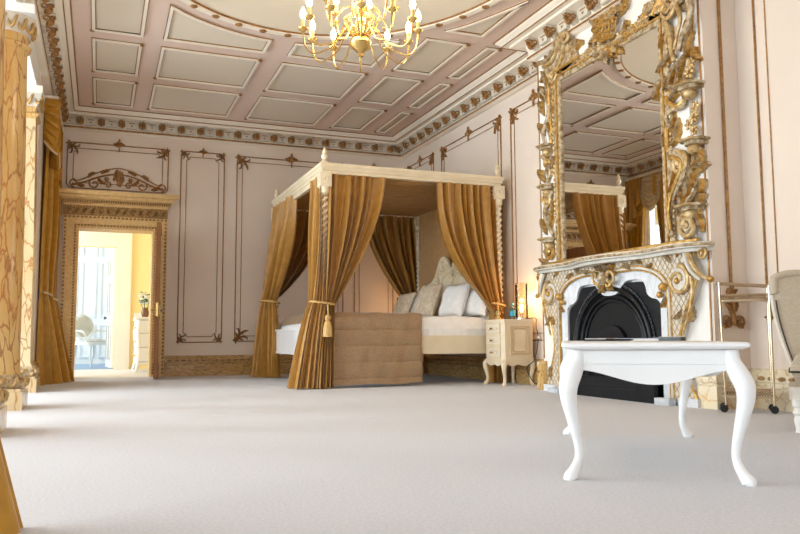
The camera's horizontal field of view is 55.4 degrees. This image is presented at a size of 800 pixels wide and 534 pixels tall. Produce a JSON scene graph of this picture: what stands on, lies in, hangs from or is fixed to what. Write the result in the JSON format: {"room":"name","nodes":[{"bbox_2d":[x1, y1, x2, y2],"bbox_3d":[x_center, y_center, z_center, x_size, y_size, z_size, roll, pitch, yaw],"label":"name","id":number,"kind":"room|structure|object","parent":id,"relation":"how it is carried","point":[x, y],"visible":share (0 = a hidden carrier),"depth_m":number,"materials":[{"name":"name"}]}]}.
{"room":"historic interior","nodes":[
{"label":"historic interior","id":0,"kind":"room"},
{"bbox_2d":[33,73,44,360],"bbox_3d":[-4.287,-0.424,8.778,0.300,3.514,2.210,2,-6,-21],"label":"wall","id":1,"kind":"structure","parent":0,"point":[40,144],"depth_m":8.27,"materials":[{"name":"paint"}]},
{"bbox_2d":[25,0,79,121],"bbox_3d":[-1.854,-2.555,3.617,0.326,0.257,13.930,2,-6,-21],"label":"crown molding","id":2,"kind":"structure","parent":1,"relation":"attached to","point":[54,44],"depth_m":7.62,"materials":[{"name":"beige paint"}]},
{"bbox_2d":[43,95,63,215],"bbox_3d":[-4.172,-1.300,9.200,0.170,1.135,1.626,2,-6,-21],"label":"swag valance","id":3,"kind":"object","parent":1,"relation":"attached to","point":[53,124],"visible":0.96,"depth_m":8.55,"materials":[{"name":"fabric"}]},
{"bbox_2d":[36,144,73,385],"bbox_3d":[-4.038,-0.186,8.843,0.280,3.050,0.882,0,-5,-2],"label":"window curtain","id":4,"kind":"object","parent":3,"relation":"hanging from","point":[52,357],"visible":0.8,"depth_m":8.64,"materials":[{"name":"fabric"}]},
{"bbox_2d":[53,196,65,343],"bbox_3d":[-4.394,-0.106,9.682,0.278,3.050,0.443,-2,-6,19],"label":"window curtain","id":5,"kind":"object","parent":3,"relation":"hanging from","point":[59,215],"visible":0.16,"depth_m":9.76,"materials":[{"name":"fabric"}]},
{"bbox_2d":[75,247,116,363],"bbox_3d":[-6.114,0.313,14.355,3.620,3.100,3.350,2,-6,-21],"label":"wall","id":6,"kind":"structure","parent":0,"point":[92,282],"depth_m":15.81,"materials":[{"name":"white paint"}]},
{"bbox_2d":[79,233,150,368],"bbox_3d":[-5.370,0.234,12.741,3.420,2.950,0.200,2,-6,-21],"label":"wall","id":7,"kind":"structure","parent":0,"point":[141,243],"depth_m":13.00,"materials":[{"name":"yellow paint"}]},
{"bbox_2d":[79,231,131,368],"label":"door","id":8,"kind":"structure","parent":7,"relation":"in","point":[119,274],"depth_m":12.86,"materials":[{"name":"white paint"}]},
{"bbox_2d":[57,129,403,366],"bbox_3d":[-2.351,-0.234,10.908,5.470,3.514,0.350,2,-6,-21],"label":"wall","id":9,"kind":"structure","parent":0,"point":[255,197],"depth_m":10.64,"materials":[{"name":"paint"}]},
{"bbox_2d":[66,139,169,193],"bbox_3d":[-3.782,-1.373,10.239,1.322,0.705,0.041,2,-6,-21],"label":"trim","id":10,"kind":"structure","parent":9,"relation":"attached to","point":[118,175],"depth_m":10.23,"materials":[{"name":"brown metal"}]},
{"bbox_2d":[59,188,179,378],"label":"door frame","id":11,"kind":"structure","parent":9,"relation":"in","point":[92,210],"depth_m":10.04,"materials":[{"name":"brown wood"}]},
{"bbox_2d":[176,148,225,342],"bbox_3d":[-2.750,-0.310,10.547,0.628,2.730,0.040,2,-6,-21],"label":"trim","id":12,"kind":"structure","parent":9,"relation":"attached to","point":[203,151],"depth_m":10.56,"materials":[{"name":"brown wood"}]},
{"bbox_2d":[164,354,292,376],"bbox_3d":[-1.536,1.384,10.858,3.495,0.275,0.056,2,-6,-21],"label":"baseboard","id":13,"kind":"structure","parent":9,"relation":"attached to","point":[198,365],"depth_m":10.44,"materials":[{"name":"wood"}]},
{"bbox_2d":[63,105,402,158],"bbox_3d":[-2.188,-1.887,10.765,4.970,0.257,0.326,2,-6,-21],"label":"crown molding","id":14,"kind":"structure","parent":9,"relation":"attached to","point":[84,118],"depth_m":10.67,"materials":[{"name":"beige paint"}]},
{"bbox_2d":[233,153,342,342],"bbox_3d":[-1.575,-0.287,11.010,1.636,2.761,0.040,2,-6,-21],"label":"trim","id":15,"kind":"structure","parent":9,"relation":"attached to","point":[291,159],"depth_m":10.80,"materials":[{"name":"brown wood"}]},
{"bbox_2d":[354,163,392,312],"bbox_3d":[-0.391,-0.235,11.474,0.648,2.710,0.040,2,-6,-21],"label":"trim","id":16,"kind":"structure","parent":9,"relation":"attached to","point":[373,163],"depth_m":11.35,"materials":[{"name":"brown wood"}]},
{"bbox_2d":[71,0,549,135],"bbox_3d":[-1.397,-2.732,3.895,8.970,0.150,14.480,2,-6,-21],"label":"ceiling","id":17,"kind":"structure","parent":0,"point":[280,46],"depth_m":8.42,"materials":[{"name":"paint"}]},
{"bbox_2d":[8,0,39,84],"bbox_3d":[-1.708,-2.533,2.441,0.260,0.514,11.650,2,-6,-21],"label":"beam","id":18,"kind":"structure","parent":17,"relation":"attached to","point":[33,70],"depth_m":7.21,"materials":[{"name":"white paint"}]},
{"bbox_2d":[0,438,22,533],"bbox_3d":[-1.287,-0.825,1.864,0.496,3.000,0.700,-1,-5,9],"label":"window curtain","id":19,"kind":"object","parent":18,"relation":"hanging from","point":[10,519],"visible":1,"depth_m":1.98,"materials":[{"name":"fabric"}]},
{"bbox_2d":[92,76,138,107],"bbox_3d":[-3.495,-2.123,9.315,0.524,0.038,1.060,2,-6,-21],"label":"ceiling panel","id":20,"kind":"object","parent":17,"relation":"attached to","point":[106,91],"visible":1,"depth_m":9.28,"materials":[{"name":"beige paint"}]},
{"bbox_2d":[91,37,143,76],"bbox_3d":[-3.035,-2.233,8.152,0.524,0.038,1.029,2,-6,-21],"label":"ceiling panel","id":21,"kind":"object","parent":17,"relation":"attached to","point":[112,56],"visible":1,"depth_m":8.13,"materials":[{"name":"beige paint"}]},
{"bbox_2d":[89,0,149,37],"bbox_3d":[-2.595,-2.339,7.041,0.524,0.038,1.008,2,-6,-21],"label":"ceiling panel","id":22,"kind":"object","parent":17,"relation":"attached to","point":[122,17],"visible":1,"depth_m":7.12,"materials":[{"name":"beige paint"}]},
{"bbox_2d":[147,83,241,116],"bbox_3d":[-2.623,-2.095,9.658,1.067,0.038,1.060,2,-6,-21],"label":"ceiling panel","id":23,"kind":"object","parent":17,"relation":"attached to","point":[171,98],"visible":1,"depth_m":9.64,"materials":[{"name":"beige paint"}]},
{"bbox_2d":[153,46,261,88],"bbox_3d":[-2.162,-2.205,8.495,1.067,0.038,1.029,2,-6,-21],"label":"ceiling panel","id":24,"kind":"object","parent":17,"relation":"attached to","point":[174,64],"visible":1,"depth_m":8.47,"materials":[{"name":"beige paint"}]},
{"bbox_2d":[163,4,272,53],"bbox_3d":[-1.746,-2.311,7.442,1.033,0.028,0.856,2,-6,-21],"label":"ceiling panel","id":25,"kind":"object","parent":17,"relation":"attached to","point":[182,26],"visible":1,"depth_m":7.56,"materials":[{"name":"beige paint"}]},
{"bbox_2d":[244,95,336,125],"bbox_3d":[-1.473,-2.058,10.109,1.016,0.038,1.060,2,-6,-21],"label":"ceiling panel","id":26,"kind":"object","parent":17,"relation":"attached to","point":[266,108],"visible":1,"depth_m":10.09,"materials":[{"name":"beige paint"}]},
{"bbox_2d":[263,61,367,99],"bbox_3d":[-1.013,-2.169,8.946,1.016,0.038,1.029,2,-6,-21],"label":"ceiling panel","id":27,"kind":"object","parent":17,"relation":"attached to","point":[289,78],"visible":1,"depth_m":8.92,"materials":[{"name":"beige paint"}]},
{"bbox_2d":[180,0,500,40],"bbox_3d":[-0.431,-2.458,5.806,3.288,0.051,3.780,2,-6,-21],"label":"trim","id":28,"kind":"structure","parent":17,"relation":"attached to","point":[277,17],"depth_m":7.07,"materials":[{"name":"beige paint"}]},
{"bbox_2d":[298,0,422,71],"bbox_3d":[-0.287,-2.009,5.594,0.894,0.982,0.894,2,-6,-21],"label":"chandelier","id":29,"kind":"object","parent":28,"relation":"hanging from","point":[360,42],"visible":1,"depth_m":5.53,"materials":[{"name":"gold metal"}]},
{"bbox_2d":[287,39,399,67],"bbox_3d":[-0.602,-2.273,7.907,0.982,0.028,0.826,2,-6,-21],"label":"ceiling panel","id":30,"kind":"object","parent":17,"relation":"attached to","point":[298,50],"visible":0.7,"depth_m":8.08,"materials":[{"name":"beige paint"}]},
{"bbox_2d":[329,105,386,130],"bbox_3d":[-0.591,-2.030,10.456,0.513,0.038,1.060,2,-6,-21],"label":"ceiling panel","id":31,"kind":"object","parent":17,"relation":"attached to","point":[355,117],"visible":1,"depth_m":10.43,"materials":[{"name":"beige paint"}]},
{"bbox_2d":[357,75,423,105],"bbox_3d":[-0.131,-2.141,9.293,0.513,0.038,1.029,2,-6,-21],"label":"ceiling panel","id":32,"kind":"object","parent":17,"relation":"attached to","point":[388,90],"visible":1,"depth_m":9.26,"materials":[{"name":"beige paint"}]},
{"bbox_2d":[374,111,412,132],"bbox_3d":[-0.100,-2.014,10.648,0.206,0.038,1.060,2,-6,-21],"label":"ceiling panel","id":33,"kind":"object","parent":17,"relation":"attached to","point":[401,115],"visible":1,"depth_m":10.60,"materials":[{"name":"beige paint"}]},
{"bbox_2d":[407,82,452,108],"bbox_3d":[0.360,-2.125,9.486,0.206,0.038,1.029,2,-6,-21],"label":"ceiling panel","id":34,"kind":"object","parent":17,"relation":"attached to","point":[439,87],"visible":1,"depth_m":9.43,"materials":[{"name":"beige paint"}]},
{"bbox_2d":[391,37,469,75],"bbox_3d":[0.309,-2.246,8.182,0.513,0.038,1.008,2,-6,-21],"label":"ceiling panel","id":35,"kind":"object","parent":17,"relation":"attached to","point":[431,54],"visible":0.94,"depth_m":8.15,"materials":[{"name":"beige paint"}]},
{"bbox_2d":[446,46,502,79],"bbox_3d":[0.800,-2.231,8.375,0.206,0.038,1.008,2,-6,-21],"label":"ceiling panel","id":36,"kind":"object","parent":17,"relation":"attached to","point":[487,52],"visible":1,"depth_m":8.33,"materials":[{"name":"beige paint"}]},
{"bbox_2d":[444,0,529,37],"bbox_3d":[0.806,-2.350,7.144,0.446,0.028,0.890,2,-6,-21],"label":"ceiling panel","id":37,"kind":"object","parent":17,"relation":"attached to","point":[481,27],"visible":1,"depth_m":7.32,"materials":[{"name":"beige paint"}]},
{"bbox_2d":[0,364,799,533],"bbox_3d":[-2.575,1.178,6.577,8.970,0.100,21.000,2,-6,-21],"label":"floor","id":38,"kind":"structure","parent":0,"point":[219,454],"depth_m":3.10,"materials":[{"name":"carpet"}]},
{"bbox_2d":[0,0,8,433],"bbox_3d":[-2.378,-0.605,4.168,0.531,3.000,0.531,2,-6,-21],"label":"marble column","id":39,"kind":"structure","parent":38,"relation":"on","point":[4,394],"depth_m":4.22,"materials":[{"name":"beige stone"}]},
{"bbox_2d":[0,0,38,410],"bbox_3d":[-2.998,-0.461,5.680,0.531,3.000,0.531,2,-6,-21],"label":"marble column","id":40,"kind":"structure","parent":38,"relation":"on","point":[21,20],"depth_m":5.61,"materials":[{"name":"beige stone"}]},
{"bbox_2d":[20,84,44,392],"bbox_3d":[-3.767,-0.288,7.497,0.482,3.000,0.482,2,-6,-21],"label":"marble column","id":41,"kind":"structure","parent":38,"relation":"on","point":[35,93],"depth_m":7.43,"materials":[{"name":"stone"}]},
{"bbox_2d":[75,313,105,366],"bbox_3d":[-5.765,1.359,14.221,0.620,0.994,0.618,-3,-6,28],"label":"armchair","id":42,"kind":"object","parent":38,"relation":"on","point":[85,326],"visible":0.71,"depth_m":14.26,"materials":[{"name":"white paint"}]},
{"bbox_2d":[79,338,105,341],"bbox_3d":[-5.738,1.381,14.205,0.480,0.100,0.500,-3,-6,28],"label":"seat cushion","id":43,"kind":"object","parent":42,"relation":"on","point":[83,339],"depth_m":14.04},
{"bbox_2d":[131,317,148,372],"bbox_3d":[-3.899,1.227,12.041,0.607,0.842,1.040,2,-6,-21],"label":"dresser","id":44,"kind":"object","parent":38,"relation":"on","point":[141,326],"visible":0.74,"depth_m":11.54,"materials":[{"name":"white paint"}]},
{"bbox_2d":[138,292,149,316],"bbox_3d":[-3.946,0.572,11.770,0.358,0.414,0.297,-4,-7,38],"label":"flower vase","id":45,"kind":"object","parent":44,"relation":"on","point":[144,300],"visible":0.86,"depth_m":11.71,"materials":[{"name":"green plant"}]},
{"bbox_2d":[271,147,504,382],"bbox_3d":[-0.257,0.119,9.230,2.159,2.478,2.412,2,-6,-21],"label":"bed","id":46,"kind":"object","parent":38,"relation":"on","point":[403,196],"visible":0.5,"depth_m":8.55,"materials":[{"name":"beige paint"}]},
{"bbox_2d":[251,195,308,377],"bbox_3d":[-1.516,0.299,9.655,0.858,2.186,1.356,-1,-5,10],"label":"curtain","id":47,"kind":"object","parent":46,"relation":"hanging from","point":[287,256],"visible":0.93,"depth_m":9.72,"materials":[{"name":"fabric"}]},
{"bbox_2d":[287,174,385,388],"bbox_3d":[-0.666,0.125,7.809,0.886,2.190,0.718,-2,-6,16],"label":"curtain","id":48,"kind":"object","parent":46,"relation":"hanging from","point":[354,205],"visible":0.98,"depth_m":7.81,"materials":[{"name":"gold fabric"}]},
{"bbox_2d":[280,315,487,335],"bbox_3d":[-0.273,0.739,9.154,1.889,0.305,2.311,2,-6,-21],"label":"duvet","id":49,"kind":"object","parent":46,"relation":"on","point":[444,325],"visible":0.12,"depth_m":8.29,"materials":[{"name":"white fabric"}]},
{"bbox_2d":[280,312,422,385],"bbox_3d":[-0.668,0.932,8.966,1.018,0.766,2.455,2,-6,-21],"label":"bedspread","id":50,"kind":"object","parent":49,"relation":"on","point":[371,347],"visible":0.88,"depth_m":7.86,"materials":[{"name":"brown fabric"}]},
{"bbox_2d":[393,292,416,312],"bbox_3d":[0.056,0.517,10.046,0.221,0.352,0.545,2,-6,-21],"label":"cushion","id":51,"kind":"object","parent":49,"relation":"on","point":[404,304],"visible":0.74,"depth_m":9.86,"materials":[{"name":"fabric"}]},
{"bbox_2d":[413,283,442,315],"bbox_3d":[0.336,0.412,9.257,0.234,0.423,0.509,2,-6,-21],"label":"cushion","id":52,"kind":"object","parent":49,"relation":"on","point":[428,297],"visible":0.94,"depth_m":9.10,"materials":[{"name":"fabric"}]},
{"bbox_2d":[438,284,469,315],"bbox_3d":[0.623,0.390,8.822,0.225,0.380,0.527,2,-6,-21],"label":"pillow","id":53,"kind":"object","parent":49,"relation":"on","point":[454,298],"visible":0.97,"depth_m":8.67,"materials":[{"name":"white fabric"}]},
{"bbox_2d":[462,290,487,315],"bbox_3d":[0.867,0.403,8.642,0.192,0.327,0.500,2,-6,-25],"label":"pillow","id":54,"kind":"object","parent":49,"relation":"on","point":[475,306],"visible":0.62,"depth_m":8.55,"materials":[{"name":"white fabric"}]},
{"bbox_2d":[369,215,416,295],"bbox_3d":[-0.105,0.379,10.576,0.863,2.186,0.199,2,-6,-21],"label":"curtain","id":55,"kind":"object","parent":46,"relation":"hanging from","point":[392,243],"visible":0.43,"depth_m":10.62,"materials":[{"name":"fabric"}]},
{"bbox_2d":[419,210,452,289],"bbox_3d":[0.664,0.073,9.604,0.027,1.750,2.103,2,-6,-21],"label":"backcloth","id":56,"kind":"object","parent":46,"relation":"on","point":[432,248],"visible":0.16,"depth_m":10.28,"materials":[{"name":"brown fabric"}]},
{"bbox_2d":[436,182,505,382],"bbox_3d":[0.796,0.165,8.329,0.803,2.186,0.244,2,-6,-21],"label":"curtain","id":57,"kind":"object","parent":46,"relation":"hanging from","point":[466,213],"visible":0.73,"depth_m":8.40,"materials":[{"name":"gold fabric"}]},
{"bbox_2d":[483,319,535,385],"bbox_3d":[1.151,0.912,8.137,0.429,0.696,0.468,2,-6,-21],"label":"nightstand","id":58,"kind":"object","parent":38,"relation":"on","point":[509,342],"visible":1,"depth_m":7.98,"materials":[{"name":"beige wood"}]},
{"bbox_2d":[510,303,514,318],"bbox_3d":[1.206,0.477,8.173,0.059,0.176,0.059,2,-6,-21],"label":"water bottle","id":59,"kind":"object","parent":58,"relation":"on","point":[512,313],"visible":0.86,"depth_m":8.15,"materials":[{"name":"plastic"}]},
{"bbox_2d":[515,283,527,318],"bbox_3d":[1.301,0.365,8.157,0.134,0.395,0.134,2,-6,-21],"label":"table lamp","id":60,"kind":"object","parent":58,"relation":"on","point":[521,307],"visible":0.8,"depth_m":8.17,"materials":[{"name":"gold metal"}]},
{"bbox_2d":[527,317,540,383],"bbox_3d":[1.429,0.876,7.988,0.184,0.696,0.164,-2,-6,19],"label":"lamp cord","id":61,"kind":"object","parent":58,"relation":"hanging from","point":[538,337],"visible":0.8,"depth_m":7.96,"materials":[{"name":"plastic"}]},
{"bbox_2d":[548,387,558,392],"bbox_3d":[1.420,1.121,6.923,0.074,0.040,0.160,2,-6,-21],"label":"hearth slab","id":62,"kind":"object","parent":38,"relation":"on","point":[553,390],"visible":0.71,"depth_m":6.90,"materials":[{"name":"grey stone"}]},
{"bbox_2d":[577,375,657,403],"bbox_3d":[1.694,0.990,6.266,0.055,0.176,1.220,2,-6,-21],"label":"fender","id":63,"kind":"object","parent":38,"relation":"on","point":[608,387],"visible":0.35,"depth_m":6.12,"materials":[{"name":"metal"}]},
{"bbox_2d":[533,241,714,407],"bbox_3d":[1.675,0.489,6.306,0.261,1.182,2.297,2,-6,-21],"label":"fireplace","id":64,"kind":"object","parent":38,"relation":"on","point":[675,282],"depth_m":6.16,"materials":[{"name":"white stone"}]},
{"bbox_2d":[598,325,627,337],"bbox_3d":[1.768,0.632,6.329,0.038,0.300,0.400,2,-6,-21],"label":"hood","id":65,"kind":"object","parent":64,"relation":"attached to","point":[604,331],"depth_m":6.30,"materials":[{"name":"metal"}]},
{"bbox_2d":[534,241,713,272],"bbox_3d":[1.675,-0.067,6.359,0.255,0.038,2.260,2,-6,-21],"label":"shelf","id":66,"kind":"object","parent":64,"relation":"attached to","point":[677,248],"depth_m":6.01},
{"bbox_2d":[559,340,757,486],"bbox_3d":[1.023,0.565,3.275,0.658,0.489,1.348,-1,-5,12],"label":"coffee table","id":67,"kind":"object","parent":38,"relation":"on","point":[641,362],"visible":0.98,"depth_m":2.68,"materials":[{"name":"white paint"}]},
{"bbox_2d":[584,338,617,340],"bbox_3d":[0.995,0.357,3.751,0.150,0.013,0.210,-2,-6,20],"label":"folder","id":68,"kind":"object","parent":67,"relation":"on","point":[585,339],"visible":0.68,"depth_m":3.66,"materials":[{"name":"black plastic"}]},
{"bbox_2d":[606,338,633,340],"bbox_3d":[0.985,0.325,3.408,0.142,0.013,0.010,1,-6,-16],"label":"pen","id":69,"kind":"object","parent":67,"relation":"on","point":[607,339],"visible":0.99,"depth_m":3.40,"materials":[{"name":"black plastic"}]},
{"bbox_2d":[618,338,658,340],"bbox_3d":[1.159,0.348,3.656,0.160,0.012,0.220,0,-5,0],"label":"magazine","id":70,"kind":"object","parent":67,"relation":"on","point":[635,339],"visible":0.89,"depth_m":3.55,"materials":[{"name":"white paper"}]},
{"bbox_2d":[652,337,685,340],"bbox_3d":[1.244,0.332,3.526,0.040,0.020,0.150,4,-7,-37],"label":"remote control","id":71,"kind":"object","parent":67,"relation":"on","point":[660,338],"visible":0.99,"depth_m":3.49,"materials":[{"name":"black plastic"}]},
{"bbox_2d":[654,397,675,405],"bbox_3d":[1.949,0.990,5.601,0.064,0.050,0.160,2,-6,-21],"label":"hearth slab","id":72,"kind":"object","parent":38,"relation":"on","point":[658,400],"visible":1,"depth_m":5.57,"materials":[{"name":"grey stone"}]},
{"bbox_2d":[714,281,778,413],"bbox_3d":[2.310,0.529,5.090,0.355,0.868,0.202,-2,-6,22],"label":"trolley","id":73,"kind":"object","parent":38,"relation":"on","point":[773,408],"visible":0.91,"depth_m":5.03,"materials":[{"name":"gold metal"}]},
{"bbox_2d":[718,293,767,302],"bbox_3d":[2.310,0.210,5.119,0.350,0.050,0.346,2,-6,-21],"label":"tray","id":74,"kind":"object","parent":73,"relation":"on","point":[721,297],"depth_m":5.05,"materials":[{"name":"clear mirror"}]},
{"bbox_2d":[722,388,777,397],"bbox_3d":[2.316,0.837,5.059,0.355,0.050,0.352,2,-6,-21],"label":"tray","id":75,"kind":"object","parent":73,"relation":"on","point":[726,391],"depth_m":5.01,"materials":[{"name":"metal"}]},
{"bbox_2d":[769,270,799,432],"bbox_3d":[2.459,0.426,4.134,0.799,0.895,0.732,-3,-6,27],"label":"armchair","id":76,"kind":"object","parent":38,"relation":"on","point":[784,286],"visible":1,"depth_m":4.43,"materials":[{"name":"fabric"}]},
{"bbox_2d":[790,353,799,384],"bbox_3d":[2.419,0.531,4.045,0.620,0.200,0.540,-3,-6,27],"label":"seat cushion","id":77,"kind":"object","parent":76,"relation":"on","point":[794,357],"depth_m":3.95,"materials":[{"name":"fabric"}]},
{"bbox_2d":[404,81,543,358],"bbox_3d":[0.973,-0.366,9.667,0.200,3.514,4.410,2,-6,-21],"label":"wall","id":78,"kind":"structure","parent":0,"point":[478,155],"depth_m":8.63,"materials":[{"name":"paint"}]},
{"bbox_2d":[407,152,434,217],"bbox_3d":[0.292,-0.284,11.065,0.040,2.722,0.998,2,-6,-21],"label":"trim","id":79,"kind":"structure","parent":78,"relation":"attached to","point":[431,158],"depth_m":10.86,"materials":[{"name":"brown wood"}]},
{"bbox_2d":[440,115,504,318],"bbox_3d":[0.871,-0.429,9.604,0.040,2.745,1.716,2,-6,-21],"label":"trim","id":80,"kind":"structure","parent":78,"relation":"attached to","point":[497,124],"depth_m":8.99,"materials":[{"name":"brown wood"}]},
{"bbox_2d":[423,354,543,384],"bbox_3d":[0.857,1.244,9.479,0.058,0.275,4.390,2,-6,-21],"label":"baseboard","id":81,"kind":"structure","parent":78,"relation":"attached to","point":[462,366],"depth_m":9.54,"materials":[{"name":"wood"}]},
{"bbox_2d":[392,0,631,158],"bbox_3d":[1.031,-2.113,8.504,0.646,0.257,6.916,2,-6,-21],"label":"crown molding","id":82,"kind":"structure","parent":78,"relation":"attached to","point":[514,73],"depth_m":8.40,"materials":[{"name":"white paint"}]},
{"bbox_2d":[508,89,542,340],"bbox_3d":[1.447,-0.567,8.149,0.040,2.745,1.070,2,-6,-21],"label":"trim","id":83,"kind":"structure","parent":78,"relation":"attached to","point":[534,95],"depth_m":8.59,"materials":[{"name":"brown wood"}]},
{"bbox_2d":[538,0,713,384],"bbox_3d":[2.029,-0.660,6.566,0.520,3.514,2.200,2,-6,-21],"label":"wall","id":84,"kind":"structure","parent":0,"point":[699,330],"depth_m":5.54,"materials":[{"name":"white paint"}]},
{"bbox_2d":[537,61,544,357],"bbox_3d":[1.384,-0.590,7.480,0.015,2.950,0.014,2,-6,-21],"label":"trim","id":85,"kind":"structure","parent":84,"relation":"attached to","point":[537,61],"depth_m":7.48,"materials":[{"name":"brown wood"}]},
{"bbox_2d":[537,361,547,389],"bbox_3d":[1.518,1.045,7.384,0.369,0.275,0.110,2,-6,-21],"label":"baseboard","id":86,"kind":"structure","parent":84,"relation":"attached to","point":[542,375],"depth_m":7.29,"materials":[{"name":"stone"}]},
{"bbox_2d":[535,0,711,265],"bbox_3d":[1.726,-1.151,6.425,0.176,2.306,2.202,2,-6,-21],"label":"wall mirror","id":87,"kind":"object","parent":84,"relation":"attached to","point":[624,163],"visible":1,"depth_m":6.28,"materials":[{"name":"gold metal"}]},
{"bbox_2d":[536,143,553,150],"bbox_3d":[1.397,-1.145,7.296,0.150,0.043,0.198,2,-6,-21],"label":"shelf","id":88,"kind":"object","parent":87,"relation":"attached to","point":[544,146],"depth_m":7.25,"materials":[{"name":"metal"}]},
{"bbox_2d":[537,183,554,190],"bbox_3d":[1.397,-0.759,7.267,0.150,0.043,0.220,2,-6,-21],"label":"shelf","id":89,"kind":"object","parent":87,"relation":"attached to","point":[545,186],"depth_m":7.21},
{"bbox_2d":[537,237,556,243],"bbox_3d":[1.401,-0.252,7.215,0.150,0.043,0.231,2,-6,-21],"label":"shelf","id":90,"kind":"object","parent":87,"relation":"attached to","point":[545,240],"depth_m":7.15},
{"bbox_2d":[548,130,554,138],"bbox_3d":[1.441,-1.256,7.248,0.040,0.094,0.108,2,-6,-21],"label":"flower","id":91,"kind":"object","parent":87,"relation":"on","point":[551,133],"depth_m":7.23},
{"bbox_2d":[550,95,556,104],"bbox_3d":[1.458,-1.586,7.234,0.040,0.094,0.108,2,-6,-21],"label":"flower","id":92,"kind":"object","parent":87,"relation":"on","point":[553,98],"depth_m":7.22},
{"bbox_2d":[566,39,571,49],"bbox_3d":[1.556,-2.051,7.022,0.035,0.083,0.095,2,-6,-21],"label":"flower","id":93,"kind":"object","parent":87,"relation":"on","point":[568,41],"depth_m":7.00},
{"bbox_2d":[568,49,574,58],"bbox_3d":[1.569,-1.953,6.979,0.039,0.091,0.106,2,-6,-21],"label":"flower","id":94,"kind":"object","parent":87,"relation":"on","point":[571,52],"depth_m":6.96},
{"bbox_2d":[591,16,616,44],"bbox_3d":[1.709,-1.986,6.444,0.108,0.155,0.342,2,-6,-21],"label":"basket","id":95,"kind":"object","parent":87,"relation":"on","point":[598,37],"depth_m":6.41,"materials":[{"name":"gold metal"}]},
{"bbox_2d":[603,10,609,18],"bbox_3d":[1.765,-2.146,6.495,0.041,0.096,0.111,2,-6,-21],"label":"flower","id":96,"kind":"object","parent":87,"relation":"on","point":[606,14],"depth_m":6.48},
{"bbox_2d":[620,2,627,11],"bbox_3d":[1.845,-2.153,6.295,0.035,0.082,0.095,2,-6,-21],"label":"flower","id":97,"kind":"object","parent":87,"relation":"on","point":[623,5],"depth_m":6.29,"materials":[{"name":"gold metal"}]},
{"bbox_2d":[648,0,652,11],"bbox_3d":[1.965,-2.052,5.982,0.034,0.080,0.092,2,-6,-21],"label":"flower","id":98,"kind":"object","parent":87,"relation":"on","point":[650,4],"depth_m":5.97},
{"bbox_2d":[684,119,693,130],"bbox_3d":[2.103,-1.040,5.548,0.036,0.084,0.097,2,-6,-21],"label":"flower","id":99,"kind":"object","parent":87,"relation":"on","point":[688,123],"depth_m":5.54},
{"bbox_2d":[683,65,694,77],"bbox_3d":[2.108,-1.423,5.563,0.044,0.103,0.119,2,-6,-21],"label":"flower","id":100,"kind":"object","parent":87,"relation":"on","point":[688,70],"depth_m":5.55,"materials":[{"name":"metal"}]},
{"bbox_2d":[672,79,705,93],"bbox_3d":[2.089,-1.312,5.549,0.150,0.043,0.242,2,-6,-21],"label":"shelf","id":101,"kind":"object","parent":87,"relation":"attached to","point":[688,85],"depth_m":5.50,"materials":[{"name":"metal"}]},
{"bbox_2d":[686,58,695,66],"bbox_3d":[2.117,-1.491,5.548,0.036,0.084,0.097,2,-6,-21],"label":"flower","id":102,"kind":"object","parent":87,"relation":"on","point":[690,62],"depth_m":5.54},
{"bbox_2d":[674,202,707,212],"bbox_3d":[2.083,-0.428,5.493,0.150,0.043,0.242,2,-6,-21],"label":"shelf","id":103,"kind":"object","parent":87,"relation":"attached to","point":[687,207],"depth_m":5.44,"materials":[{"name":"metal"}]},
{"bbox_2d":[690,125,698,135],"bbox_3d":[2.121,-0.988,5.499,0.032,0.075,0.086,2,-6,-21],"label":"flower","id":104,"kind":"object","parent":87,"relation":"on","point":[693,129],"depth_m":5.49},
{"bbox_2d":[689,110,699,121],"bbox_3d":[2.122,-1.089,5.503,0.040,0.094,0.108,2,-6,-21],"label":"flower","id":105,"kind":"object","parent":87,"relation":"on","point":[693,114],"depth_m":5.49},
{"bbox_2d":[690,100,699,111],"bbox_3d":[2.127,-1.160,5.497,0.036,0.084,0.097,2,-6,-21],"label":"flower","id":106,"kind":"object","parent":87,"relation":"on","point":[694,107],"depth_m":5.48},
{"bbox_2d":[679,135,710,146],"bbox_3d":[2.105,-0.900,5.476,0.150,0.043,0.209,2,-6,-21],"label":"shelf","id":107,"kind":"object","parent":87,"relation":"attached to","point":[698,140],"depth_m":5.43,"materials":[{"name":"metal"}]},
{"bbox_2d":[696,0,712,340],"bbox_3d":[2.182,-0.781,5.465,0.015,2.950,0.014,2,-6,-21],"label":"trim","id":108,"kind":"structure","parent":84,"relation":"attached to","point":[697,1],"depth_m":5.45,"materials":[{"name":"brown wood"}]},
{"bbox_2d":[700,0,750,367],"bbox_3d":[2.343,-0.760,5.506,0.316,3.514,0.012,2,-6,-21],"label":"wall","id":109,"kind":"structure","parent":0,"point":[710,65],"depth_m":5.50,"materials":[{"name":"paint"}]},
{"bbox_2d":[717,0,745,328],"bbox_3d":[2.349,-0.882,5.493,0.217,2.645,0.042,2,-6,-21],"label":"trim","id":110,"kind":"structure","parent":109,"relation":"attached to","point":[732,307],"depth_m":5.45,"materials":[{"name":"brown wood"}]},
{"bbox_2d":[734,0,799,369],"bbox_3d":[3.927,-1.075,2.207,0.200,3.514,7.340,2,-6,-21],"label":"wall","id":111,"kind":"structure","parent":0,"point":[782,17],"depth_m":5.33,"materials":[{"name":"paint"}]},
{"bbox_2d":[697,368,795,411],"bbox_3d":[3.647,0.534,2.008,0.370,0.275,7.460,2,-6,-21],"label":"baseboard","id":112,"kind":"structure","parent":111,"relation":"attached to","point":[710,391],"depth_m":5.25,"materials":[{"name":"beige stone"}]},
{"bbox_2d":[751,0,777,318],"bbox_3d":[3.042,-1.072,4.129,0.040,2.676,2.793,2,-6,-21],"label":"trim","id":113,"kind":"structure","parent":111,"relation":"attached to","point":[752,1],"depth_m":5.36,"materials":[{"name":"brown wood"}]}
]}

